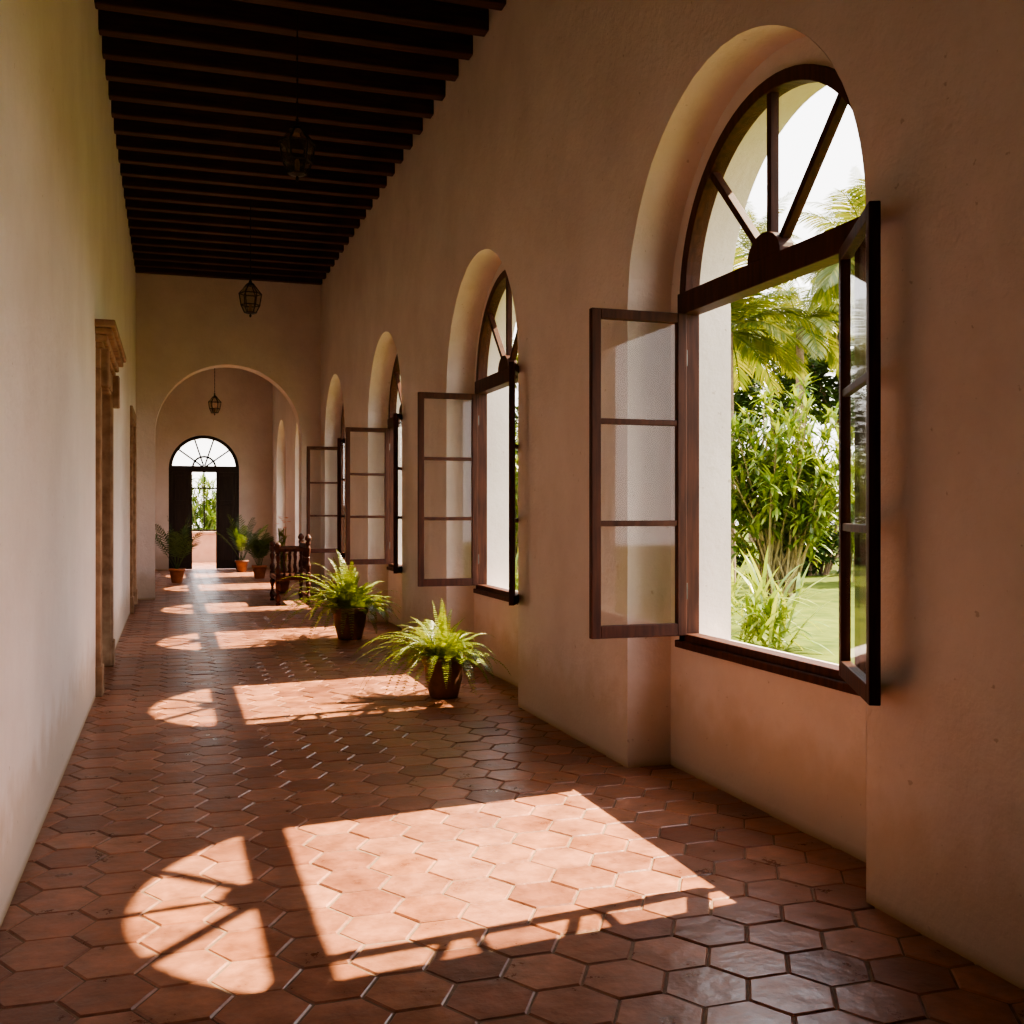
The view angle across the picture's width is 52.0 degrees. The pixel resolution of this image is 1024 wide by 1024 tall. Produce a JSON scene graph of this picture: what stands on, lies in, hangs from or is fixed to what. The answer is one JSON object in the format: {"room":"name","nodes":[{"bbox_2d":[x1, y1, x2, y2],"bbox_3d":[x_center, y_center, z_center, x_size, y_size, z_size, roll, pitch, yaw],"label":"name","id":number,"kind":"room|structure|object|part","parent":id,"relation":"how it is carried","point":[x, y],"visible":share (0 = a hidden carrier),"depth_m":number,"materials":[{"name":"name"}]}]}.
{"room":"villa corridor","nodes":[
{"label":"villa corridor","id":0,"kind":"room"},
{"bbox_2d":[0,0,135,927],"bbox_3d":[-4.701,-1.300,12.037,0.386,6.200,31.800,0,0,-18],"label":"wall","id":1,"kind":"structure","parent":0,"point":[67,261],"depth_m":5.35,"materials":[{"name":"beige paint"}]},
{"bbox_2d":[95,319,125,696],"bbox_3d":[-3.741,-0.025,9.405,0.455,3.050,2.140,0,0,-18],"label":"door frame","id":2,"kind":"structure","parent":1,"relation":"in","point":[110,354],"depth_m":9.65,"materials":[{"name":"stone"}]},
{"bbox_2d":[130,405,137,613],"bbox_3d":[-6.006,-0.035,16.239,0.355,3.070,1.770,0,0,-18],"label":"door frame","id":3,"kind":"structure","parent":1,"relation":"in","point":[133,418],"depth_m":16.91,"materials":[{"name":"stone"}]},
{"bbox_2d":[155,367,271,569],"bbox_3d":[-7.906,-1.400,27.581,3.129,6.000,0.354,0,0,-18],"label":"wall","id":4,"kind":"structure","parent":0,"point":[243,421],"depth_m":27.57,"materials":[{"name":"paint"}]},
{"bbox_2d":[169,435,238,568],"bbox_3d":[-8.050,-0.250,27.456,1.760,3.500,0.140,0,0,-18],"label":"door","id":5,"kind":"structure","parent":4,"relation":"in","point":[180,477],"depth_m":27.45,"materials":[{"name":"black wood"}]},
{"bbox_2d":[136,273,320,599],"bbox_3d":[-4.987,-1.400,18.567,3.129,6.000,0.405,0,0,-18],"label":"wall","id":6,"kind":"structure","parent":0,"point":[186,326],"depth_m":18.32,"materials":[{"name":"paint"}]},
{"bbox_2d":[0,562,1023,1023],"bbox_3d":[-3.634,1.508,14.524,3.606,0.023,36.127,0,0,-18],"label":"floor","id":7,"kind":"structure","parent":0,"point":[232,832],"depth_m":4.31,"materials":[{"name":"tile"}]},
{"bbox_2d":[155,516,210,582],"bbox_3d":[-7.155,0.759,22.427,1.422,1.481,1.420,0,0,-18],"label":"potted palm","id":8,"kind":"object","parent":7,"relation":"on","point":[177,573],"visible":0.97,"depth_m":22.22,"materials":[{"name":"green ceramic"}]},
{"bbox_2d":[168,568,184,582],"bbox_3d":[-7.114,1.350,22.293,0.347,0.300,0.347,0,0,-18],"label":"pot","id":9,"kind":"object","parent":8,"relation":"attached to","point":[176,574],"depth_m":22.18,"materials":[{"name":"orange ceramic"}]},
{"bbox_2d":[211,514,268,571],"bbox_3d":[-6.777,0.771,26.146,1.292,1.458,1.302,0,0,-37],"label":"potted palm","id":10,"kind":"object","parent":7,"relation":"on","point":[242,564],"visible":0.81,"depth_m":26.10,"materials":[{"name":"plant"}]},
{"bbox_2d":[235,560,248,571],"bbox_3d":[-6.738,1.350,26.198,0.347,0.300,0.347,0,0,-18],"label":"pot","id":11,"kind":"object","parent":10,"relation":"attached to","point":[241,565],"depth_m":26.09,"materials":[{"name":"ceramic"}]},
{"bbox_2d":[242,529,274,578],"bbox_3d":[-5.728,0.909,23.673,0.830,1.181,0.997,0,0,-18],"label":"potted palm","id":12,"kind":"object","parent":7,"relation":"on","point":[259,548],"visible":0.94,"depth_m":23.60,"materials":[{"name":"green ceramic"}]},
{"bbox_2d":[252,565,266,578],"bbox_3d":[-5.697,1.350,23.697,0.347,0.300,0.347,0,0,-18],"label":"pot","id":13,"kind":"object","parent":12,"relation":"attached to","point":[259,571],"depth_m":23.59,"materials":[{"name":"orange ceramic"}]},
{"bbox_2d":[275,517,291,592],"bbox_3d":[-4.282,0.793,19.482,0.537,1.414,0.536,0,0,-18],"label":"potted plant","id":14,"kind":"object","parent":7,"relation":"on","point":[284,587],"visible":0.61,"depth_m":19.48,"materials":[{"name":"green plant"}]},
{"bbox_3d":[-4.275,1.300,19.533,0.347,0.400,0.347,0,0,-18],"label":"pot","id":15,"kind":"part","parent":14,"relation":"part of","materials":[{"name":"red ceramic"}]},
{"bbox_2d":[269,533,311,605],"bbox_3d":[-3.681,0.930,17.413,0.585,1.140,1.105,0,0,-18],"label":"bench","id":16,"kind":"object","parent":7,"relation":"on","point":[304,548],"visible":1,"depth_m":16.98,"materials":[{"name":"brown wood"}]},
{"bbox_3d":[-4.066,1.290,17.814,0.088,0.420,0.084,0,0,-18],"label":"leg","id":17,"kind":"part","parent":16,"relation":"part of","materials":[{"name":"brown wood"}]},
{"bbox_3d":[-3.757,1.290,16.863,0.088,0.420,0.084,0,0,-18],"label":"leg","id":18,"kind":"part","parent":16,"relation":"part of","materials":[{"name":"brown wood"}]},
{"bbox_3d":[-3.861,0.760,17.880,0.530,0.540,0.095,0,0,-18],"label":"armrest","id":19,"kind":"part","parent":16,"relation":"part of","materials":[{"name":"brown wood"}]},
{"bbox_3d":[-3.683,1.065,17.412,0.560,0.070,1.100,0,0,-18],"label":"seat","id":20,"kind":"part","parent":16,"relation":"part of","materials":[{"name":"brown wood"}]},
{"bbox_3d":[-3.553,0.760,16.929,0.530,0.540,0.095,0,0,-18],"label":"armrest","id":21,"kind":"part","parent":16,"relation":"part of","materials":[{"name":"brown wood"}]},
{"bbox_3d":[-3.609,1.290,17.962,0.088,0.420,0.084,0,0,-18],"label":"leg","id":22,"kind":"part","parent":16,"relation":"part of","materials":[{"name":"brown wood"}]},
{"bbox_3d":[-3.455,0.695,17.486,0.110,0.670,1.105,0,0,-18],"label":"backrest","id":23,"kind":"part","parent":16,"relation":"part of","materials":[{"name":"brown wood"}]},
{"bbox_3d":[-3.301,1.290,17.010,0.088,0.420,0.084,0,0,-18],"label":"leg","id":24,"kind":"part","parent":16,"relation":"part of","materials":[{"name":"brown wood"}]},
{"bbox_2d":[264,551,401,641],"bbox_3d":[-2.025,1.034,12.296,1.581,1.163,1.957,0,0,-36],"label":"potted fern","id":25,"kind":"object","parent":7,"relation":"on","point":[351,605],"visible":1,"depth_m":12.24,"materials":[{"name":"green plant"}]},
{"bbox_2d":[331,607,368,639],"bbox_3d":[-1.917,1.310,12.413,0.440,0.380,0.440,0,0,-18],"label":"pot","id":26,"kind":"object","parent":25,"relation":"attached to","point":[359,618],"depth_m":12.27,"materials":[{"name":"ceramic"}]},
{"bbox_2d":[347,600,509,698],"bbox_3d":[-0.645,1.109,8.480,1.292,0.783,1.346,0,0,8],"label":"potted fern","id":27,"kind":"object","parent":7,"relation":"on","point":[444,660],"visible":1,"depth_m":8.39,"materials":[{"name":"green plant"}]},
{"bbox_2d":[421,653,465,698],"bbox_3d":[-0.553,1.330,8.524,0.363,0.340,0.363,0,0,-18],"label":"pot","id":28,"kind":"object","parent":27,"relation":"attached to","point":[437,689],"depth_m":8.40,"materials":[{"name":"ceramic"}]},
{"bbox_2d":[272,0,1023,989],"bbox_3d":[-1.282,-1.300,13.144,0.584,6.200,31.800,0,0,-18],"label":"wall","id":29,"kind":"structure","parent":0,"point":[569,154],"depth_m":6.05,"materials":[{"name":"paint"}]},
{"bbox_2d":[307,406,344,557],"bbox_3d":[-2.872,-0.677,17.105,0.685,2.915,2.295,0,0,-18],"label":"window","id":30,"kind":"structure","parent":29,"relation":"in","point":[340,448],"depth_m":17.99,"materials":[{"name":"brown wood"}]},
{"bbox_3d":[-2.656,-0.693,17.377,0.107,2.885,1.870,0,0,-18],"label":"frame","id":31,"kind":"part","parent":30,"relation":"part of","materials":[{"name":"brown wood"}]},
{"bbox_2d":[346,355,401,573],"bbox_3d":[-1.562,-0.677,13.062,0.685,2.915,2.295,0,0,-18],"label":"window","id":32,"kind":"structure","parent":29,"relation":"in","point":[394,421],"depth_m":13.96,"materials":[{"name":"brown wood"}]},
{"bbox_3d":[-1.347,-0.693,13.334,0.107,2.885,1.870,0,0,-18],"label":"frame","id":33,"kind":"part","parent":32,"relation":"part of","materials":[{"name":"brown wood"}]},
{"bbox_2d":[418,270,518,605],"bbox_3d":[-0.238,-0.677,8.971,0.685,2.915,2.295,0,0,-18],"label":"window","id":34,"kind":"structure","parent":29,"relation":"in","point":[508,368],"depth_m":9.84,"materials":[{"name":"brown wood"}]},
{"bbox_3d":[-0.054,0.759,9.232,0.055,0.042,1.910,0,0,-18],"label":"sill","id":35,"kind":"part","parent":34,"relation":"part of","materials":[{"name":"brown wood"}]},
{"bbox_3d":[-0.022,-0.693,9.243,0.107,2.885,1.870,0,0,-18],"label":"frame","id":36,"kind":"part","parent":34,"relation":"part of","materials":[{"name":"brown wood"}]},
{"bbox_2d":[589,64,880,705],"bbox_3d":[1.076,-0.677,4.913,0.685,2.915,2.295,0,0,-18],"label":"window","id":37,"kind":"structure","parent":29,"relation":"in","point":[773,260],"depth_m":5.16,"materials":[{"name":"brown wood"}]},
{"bbox_3d":[1.260,0.759,5.175,0.055,0.042,1.910,0,0,-18],"label":"sill","id":38,"kind":"part","parent":37,"relation":"part of","materials":[{"name":"brown wood"}]},
{"bbox_3d":[1.292,-0.693,5.185,0.107,2.885,1.870,0,0,-18],"label":"frame","id":39,"kind":"part","parent":37,"relation":"part of","materials":[{"name":"brown wood"}]},
{"label":"outside","id":40,"kind":"structure","parent":0,"visible":0},
{"bbox_2d":[735,522,756,567],"bbox_3d":[5.406,0.220,30.157,3.271,3.322,3.156,0,0,-18],"label":"shrub","id":41,"kind":"object","parent":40,"point":[740,557],"visible":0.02,"depth_m":29.80,"materials":[{"name":"green plant"}]},
{"bbox_3d":[-2.850,-4.310,12.505,4.159,0.120,32.150,0,0,-18],"label":"ceiling","id":42,"kind":"structure","parent":0,"visible":0},
{"bbox_2d":[208,368,220,414],"bbox_3d":[-6.951,-3.255,24.553,0.304,1.990,0.266,0,0,-18],"label":"hanging lantern","id":43,"kind":"object","parent":42,"relation":"hanging from","point":[214,396],"visible":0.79,"depth_m":24.54,"materials":[{"name":"metal"}]},
{"bbox_3d":[-6.951,-2.520,24.553,0.304,0.520,0.266,0,0,-18],"label":"lantern frame","id":44,"kind":"part","parent":43,"relation":"part of","materials":[{"name":"metal"}]},
{"bbox_2d":[135,266,321,284],"bbox_3d":[-4.871,-4.150,18.210,3.129,0.200,0.130,0,0,-18],"label":"ceiling beam","id":45,"kind":"structure","parent":42,"relation":"attached to","point":[148,270],"depth_m":18.14,"materials":[{"name":"brown wood"}]},
{"bbox_2d":[134,260,325,278],"bbox_3d":[-4.720,-4.150,17.744,3.129,0.200,0.130,0,0,-18],"label":"ceiling beam","id":46,"kind":"structure","parent":42,"relation":"attached to","point":[138,263],"depth_m":17.68,"materials":[{"name":"brown wood"}]},
{"bbox_2d":[133,252,329,272],"bbox_3d":[-4.569,-4.150,17.278,3.129,0.200,0.130,0,0,-18],"label":"ceiling beam","id":47,"kind":"structure","parent":42,"relation":"attached to","point":[136,256],"depth_m":17.20,"materials":[{"name":"brown wood"}]},
{"bbox_2d":[132,245,334,266],"bbox_3d":[-4.418,-4.150,16.811,3.129,0.200,0.130,0,0,-18],"label":"ceiling beam","id":48,"kind":"structure","parent":42,"relation":"attached to","point":[135,248],"depth_m":16.74,"materials":[{"name":"brown wood"}]},
{"bbox_2d":[131,237,338,259],"bbox_3d":[-4.267,-4.150,16.345,3.129,0.200,0.130,0,0,-18],"label":"ceiling beam","id":49,"kind":"structure","parent":42,"relation":"attached to","point":[134,240],"depth_m":16.27,"materials":[{"name":"brown wood"}]},
{"bbox_2d":[130,228,343,252],"bbox_3d":[-4.117,-4.150,15.879,3.129,0.200,0.130,0,0,-18],"label":"ceiling beam","id":50,"kind":"structure","parent":42,"relation":"attached to","point":[142,233],"depth_m":15.81,"materials":[{"name":"brown wood"}]},
{"bbox_2d":[128,219,348,244],"bbox_3d":[-3.966,-4.150,15.413,3.129,0.200,0.130,0,0,-18],"label":"ceiling beam","id":51,"kind":"structure","parent":42,"relation":"attached to","point":[135,224],"depth_m":15.34,"materials":[{"name":"brown wood"}]},
{"bbox_2d":[127,209,353,236],"bbox_3d":[-3.815,-4.150,14.947,3.129,0.200,0.130,0,0,-18],"label":"ceiling beam","id":52,"kind":"structure","parent":42,"relation":"attached to","point":[131,214],"depth_m":14.88,"materials":[{"name":"brown wood"}]},
{"bbox_2d":[125,199,359,228],"bbox_3d":[-3.664,-4.150,14.481,3.129,0.200,0.130,0,0,-18],"label":"ceiling beam","id":53,"kind":"structure","parent":42,"relation":"attached to","point":[130,204],"depth_m":14.40,"materials":[{"name":"brown wood"}]},
{"bbox_2d":[124,188,365,219],"bbox_3d":[-3.513,-4.150,14.014,3.129,0.200,0.130,0,0,-18],"label":"ceiling beam","id":54,"kind":"structure","parent":42,"relation":"attached to","point":[133,194],"depth_m":13.94,"materials":[{"name":"brown wood"}]},
{"bbox_2d":[122,176,372,209],"bbox_3d":[-3.362,-4.150,13.548,3.129,0.200,0.130,0,0,-18],"label":"ceiling beam","id":55,"kind":"structure","parent":42,"relation":"attached to","point":[127,182],"depth_m":13.48,"materials":[{"name":"brown wood"}]},
{"bbox_2d":[120,163,378,199],"bbox_3d":[-3.211,-4.150,13.082,3.129,0.200,0.130,0,0,-18],"label":"ceiling beam","id":56,"kind":"structure","parent":42,"relation":"attached to","point":[130,170],"depth_m":13.01,"materials":[{"name":"brown wood"}]},
{"bbox_2d":[238,199,261,316],"bbox_3d":[-3.442,-3.405,13.812,0.304,1.690,0.266,0,0,-18],"label":"hanging lantern","id":57,"kind":"object","parent":42,"relation":"hanging from","point":[249,284],"visible":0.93,"depth_m":13.80,"materials":[{"name":"metal"}]},
{"bbox_3d":[-3.442,-2.820,13.812,0.304,0.520,0.266,0,0,-18],"label":"lantern frame","id":58,"kind":"part","parent":57,"relation":"part of","materials":[{"name":"metal"}]},
{"bbox_3d":[-3.442,-3.660,13.811,0.100,1.180,0.100,0,0,-18],"label":"hanging rod","id":59,"kind":"part","parent":57,"relation":"part of","materials":[{"name":"metal"}]},
{"bbox_2d":[118,149,386,187],"bbox_3d":[-3.060,-4.150,12.616,3.129,0.200,0.130,0,0,-18],"label":"ceiling beam","id":60,"kind":"structure","parent":42,"relation":"attached to","point":[124,156],"depth_m":12.52,"materials":[{"name":"brown wood"}]},
{"bbox_2d":[116,134,394,176],"bbox_3d":[-2.909,-4.150,12.150,3.129,0.200,0.130,0,0,-18],"label":"ceiling beam","id":61,"kind":"structure","parent":42,"relation":"attached to","point":[123,142],"depth_m":12.04,"materials":[{"name":"brown wood"}]},
{"bbox_2d":[114,118,402,163],"bbox_3d":[-2.758,-4.150,11.684,3.129,0.200,0.130,0,0,-18],"label":"ceiling beam","id":62,"kind":"structure","parent":42,"relation":"attached to","point":[121,126],"depth_m":11.58,"materials":[{"name":"brown wood"}]},
{"bbox_2d":[111,100,412,149],"bbox_3d":[-2.607,-4.150,11.217,3.129,0.200,0.130,0,0,-18],"label":"ceiling beam","id":63,"kind":"structure","parent":42,"relation":"attached to","point":[119,109],"depth_m":11.12,"materials":[{"name":"brown wood"}]},
{"bbox_2d":[108,81,422,134],"bbox_3d":[-2.456,-4.150,10.751,3.129,0.200,0.130,0,0,-18],"label":"ceiling beam","id":64,"kind":"structure","parent":42,"relation":"attached to","point":[117,91],"depth_m":10.67,"materials":[{"name":"brown wood"}]},
{"bbox_2d":[105,59,433,118],"bbox_3d":[-2.305,-4.150,10.285,3.129,0.200,0.130,0,0,-18],"label":"ceiling beam","id":65,"kind":"structure","parent":42,"relation":"attached to","point":[117,71],"depth_m":10.20,"materials":[{"name":"brown wood"}]},
{"bbox_2d":[102,36,444,100],"bbox_3d":[-2.154,-4.150,9.819,3.129,0.200,0.130,0,0,-18],"label":"ceiling beam","id":66,"kind":"structure","parent":42,"relation":"attached to","point":[113,48],"depth_m":9.73,"materials":[{"name":"brown wood"}]},
{"bbox_2d":[98,10,458,81],"bbox_3d":[-2.003,-4.150,9.353,3.129,0.200,0.130,0,0,-18],"label":"ceiling beam","id":67,"kind":"structure","parent":42,"relation":"attached to","point":[110,23],"depth_m":9.26,"materials":[{"name":"brown wood"}]},
{"bbox_2d":[94,0,472,59],"bbox_3d":[-1.852,-4.150,8.887,3.129,0.200,0.130,0,0,-18],"label":"ceiling beam","id":68,"kind":"structure","parent":42,"relation":"attached to","point":[224,13],"depth_m":8.86,"materials":[{"name":"brown wood"}]},
{"bbox_2d":[278,10,315,181],"bbox_3d":[-1.766,-3.485,8.636,0.304,1.530,0.266,0,0,-18],"label":"hanging lantern","id":69,"kind":"object","parent":42,"relation":"hanging from","point":[297,129],"visible":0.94,"depth_m":8.62,"materials":[{"name":"metal"}]},
{"bbox_3d":[-1.766,-2.980,8.636,0.304,0.520,0.266,0,0,-18],"label":"lantern frame","id":70,"kind":"part","parent":69,"relation":"part of","materials":[{"name":"metal"}]},
{"bbox_3d":[-1.766,-3.740,8.636,0.100,1.020,0.100,0,0,-18],"label":"hanging rod","id":71,"kind":"part","parent":69,"relation":"part of","materials":[{"name":"metal"}]},
{"bbox_2d":[295,159,299,170],"bbox_3d":[-1.766,-2.842,8.636,0.040,0.115,0.038,0,0,-18],"label":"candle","id":72,"kind":"object","parent":69,"relation":"on","point":[297,164],"depth_m":8.62,"materials":[{"name":"wax"}]},
{"bbox_2d":[233,0,488,36],"bbox_3d":[-1.701,-4.150,8.420,3.129,0.200,0.130,0,0,-18],"label":"ceiling beam","id":73,"kind":"structure","parent":42,"relation":"attached to","point":[428,14],"depth_m":8.64,"materials":[{"name":"brown wood"}]},
{"bbox_2d":[434,0,505,10],"bbox_3d":[-1.550,-4.150,7.954,3.129,0.200,0.130,0,0,-18],"label":"ceiling beam","id":74,"kind":"structure","parent":42,"relation":"attached to","point":[499,5],"depth_m":8.36,"materials":[{"name":"brown wood"}]},
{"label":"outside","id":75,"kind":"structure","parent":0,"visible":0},
{"bbox_2d":[192,527,854,663],"bbox_3d":[11.462,1.750,45.756,130.000,0.001,160.000,0,0,-18],"label":"lawn","id":76,"kind":"structure","parent":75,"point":[828,637],"depth_m":17.75,"materials":[{"name":"green plant"}]},
{"bbox_2d":[192,531,215,562],"bbox_3d":[-9.020,1.190,31.477,7.409,1.220,0.350,0,0,-18],"label":"parapet","id":77,"kind":"object","parent":76,"relation":"on","point":[206,551],"visible":0.11,"depth_m":31.30,"materials":[{"name":"paint"}]},
{"bbox_2d":[192,473,215,529],"bbox_3d":[-13.361,-0.021,45.820,2.950,3.564,3.788,0,0,-18],"label":"bush","id":78,"kind":"object","parent":76,"relation":"on","point":[210,513],"visible":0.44,"depth_m":45.63,"materials":[{"name":"green plant"}]},
{"bbox_2d":[512,335,517,391],"bbox_3d":[0.676,-3.131,42.906,4.995,9.762,5.281,0,0,-35],"label":"palm tree","id":79,"kind":"object","parent":76,"relation":"on","point":[516,387],"visible":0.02,"depth_m":42.18,"materials":[{"name":"green plant"}]},
{"bbox_2d":[515,552,517,590],"bbox_3d":[-0.105,1.270,17.982,1.515,1.402,1.454,0,0,-18],"label":"leaf plant","id":80,"kind":"object","parent":76,"relation":"on","point":[516,558],"visible":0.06,"depth_m":18.11,"materials":[{"name":"green plant"}]},
{"bbox_2d":[515,410,517,571],"bbox_3d":[0.148,-0.600,29.929,3.372,4.723,3.200,0,0,-18],"label":"bush","id":81,"kind":"object","parent":76,"relation":"on","point":[516,433],"visible":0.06,"depth_m":29.42,"materials":[{"name":"green plant"}]},
{"bbox_3d":[0.161,-0.404,29.944,2.649,4.343,2.379,0,0,-18],"label":"stem","id":82,"kind":"part","parent":81,"relation":"part of","materials":[{"name":"green plant"}]},
{"bbox_2d":[515,398,517,459],"bbox_3d":[2.285,-2.379,49.112,6.216,8.308,6.034,0,0,-36],"label":"tree","id":83,"kind":"object","parent":76,"relation":"on","point":[516,407],"visible":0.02,"depth_m":47.71,"materials":[{"name":"green plant"}]},
{"bbox_2d":[731,552,769,623],"bbox_3d":[2.958,1.216,15.508,1.778,1.308,1.562,0,0,-40],"label":"leaf plant","id":84,"kind":"object","parent":76,"relation":"on","point":[733,588],"visible":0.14,"depth_m":15.29,"materials":[{"name":"green plant"}]},
{"bbox_2d":[731,314,772,443],"bbox_3d":[7.462,-3.144,39.242,4.888,9.809,4.855,0,0,5],"label":"tree","id":85,"kind":"object","parent":76,"relation":"on","point":[743,398],"visible":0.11,"depth_m":37.65,"materials":[{"name":"green plant"}]},
{"bbox_2d":[734,190,804,542],"bbox_3d":[13.799,-8.016,60.240,6.517,19.532,6.926,0,0,-18],"label":"palm tree","id":86,"kind":"object","parent":76,"relation":"on","point":[746,245],"visible":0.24,"depth_m":59.23,"materials":[{"name":"green plant"}]},
{"bbox_2d":[730,242,822,582],"bbox_3d":[5.460,-2.432,25.940,4.658,8.364,4.209,0,0,44],"label":"palm tree","id":87,"kind":"object","parent":76,"relation":"on","point":[746,305],"visible":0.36,"depth_m":26.21,"materials":[{"name":"green plant"}]},
{"bbox_2d":[731,548,834,654],"bbox_3d":[3.262,1.234,13.398,1.914,1.623,1.795,0,0,-28],"label":"leaf plant","id":88,"kind":"object","parent":76,"relation":"on","point":[769,621],"visible":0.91,"depth_m":13.18,"materials":[{"name":"green plant"}]},
{"bbox_2d":[748,296,834,462],"bbox_3d":[12.551,-4.367,49.933,5.495,12.249,5.703,0,0,8],"label":"tree","id":89,"kind":"object","parent":76,"relation":"on","point":[780,399],"visible":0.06,"depth_m":49.44,"materials":[{"name":"green plant"}]},
{"bbox_2d":[731,371,854,598],"bbox_3d":[5.468,-0.526,21.491,3.391,4.551,3.384,0,0,-18],"label":"bush","id":90,"kind":"object","parent":76,"relation":"on","point":[772,508],"visible":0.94,"depth_m":21.11,"materials":[{"name":"green plant"}]},
{"bbox_2d":[733,280,854,444],"bbox_3d":[9.501,-3.144,34.531,5.022,9.787,5.307,0,0,5],"label":"palm tree","id":91,"kind":"object","parent":76,"relation":"on","point":[820,344],"visible":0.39,"depth_m":34.33,"materials":[{"name":"green plant"}]},
{"bbox_2d":[758,473,853,575],"bbox_3d":[8.207,0.123,29.256,3.096,3.468,2.528,0,0,27],"label":"shrub","id":92,"kind":"object","parent":76,"relation":"on","point":[834,542],"visible":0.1,"depth_m":28.88,"materials":[{"name":"green plant"}]},
{"bbox_2d":[773,291,854,557],"bbox_3d":[12.521,-3.632,39.960,5.238,10.782,5.241,0,0,12],"label":"tree","id":93,"kind":"object","parent":76,"relation":"on","point":[826,392],"visible":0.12,"depth_m":39.27,"materials":[{"name":"green plant"}]},
{"bbox_2d":[772,179,865,314],"bbox_3d":[8.848,-2.990,25.417,4.102,9.481,4.310,0,0,-18],"label":"palm tree","id":94,"kind":"object","parent":76,"relation":"on","point":[825,282],"visible":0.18,"depth_m":25.15,"materials":[{"name":"green plant"}]},
{"bbox_2d":[804,166,865,234],"bbox_3d":[22.063,-9.791,66.065,7.914,23.082,7.998,0,0,-18],"label":"palm tree","id":95,"kind":"object","parent":76,"relation":"on","point":[832,213],"visible":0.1,"depth_m":65.61,"materials":[{"name":"green plant"}]},
{"bbox_2d":[817,424,854,582],"bbox_3d":[8.877,-0.423,25.849,2.796,4.375,2.499,0,0,-12],"label":"bush","id":96,"kind":"object","parent":76,"relation":"on","point":[852,430],"visible":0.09,"depth_m":25.86,"materials":[{"name":"green plant"}]}
]}

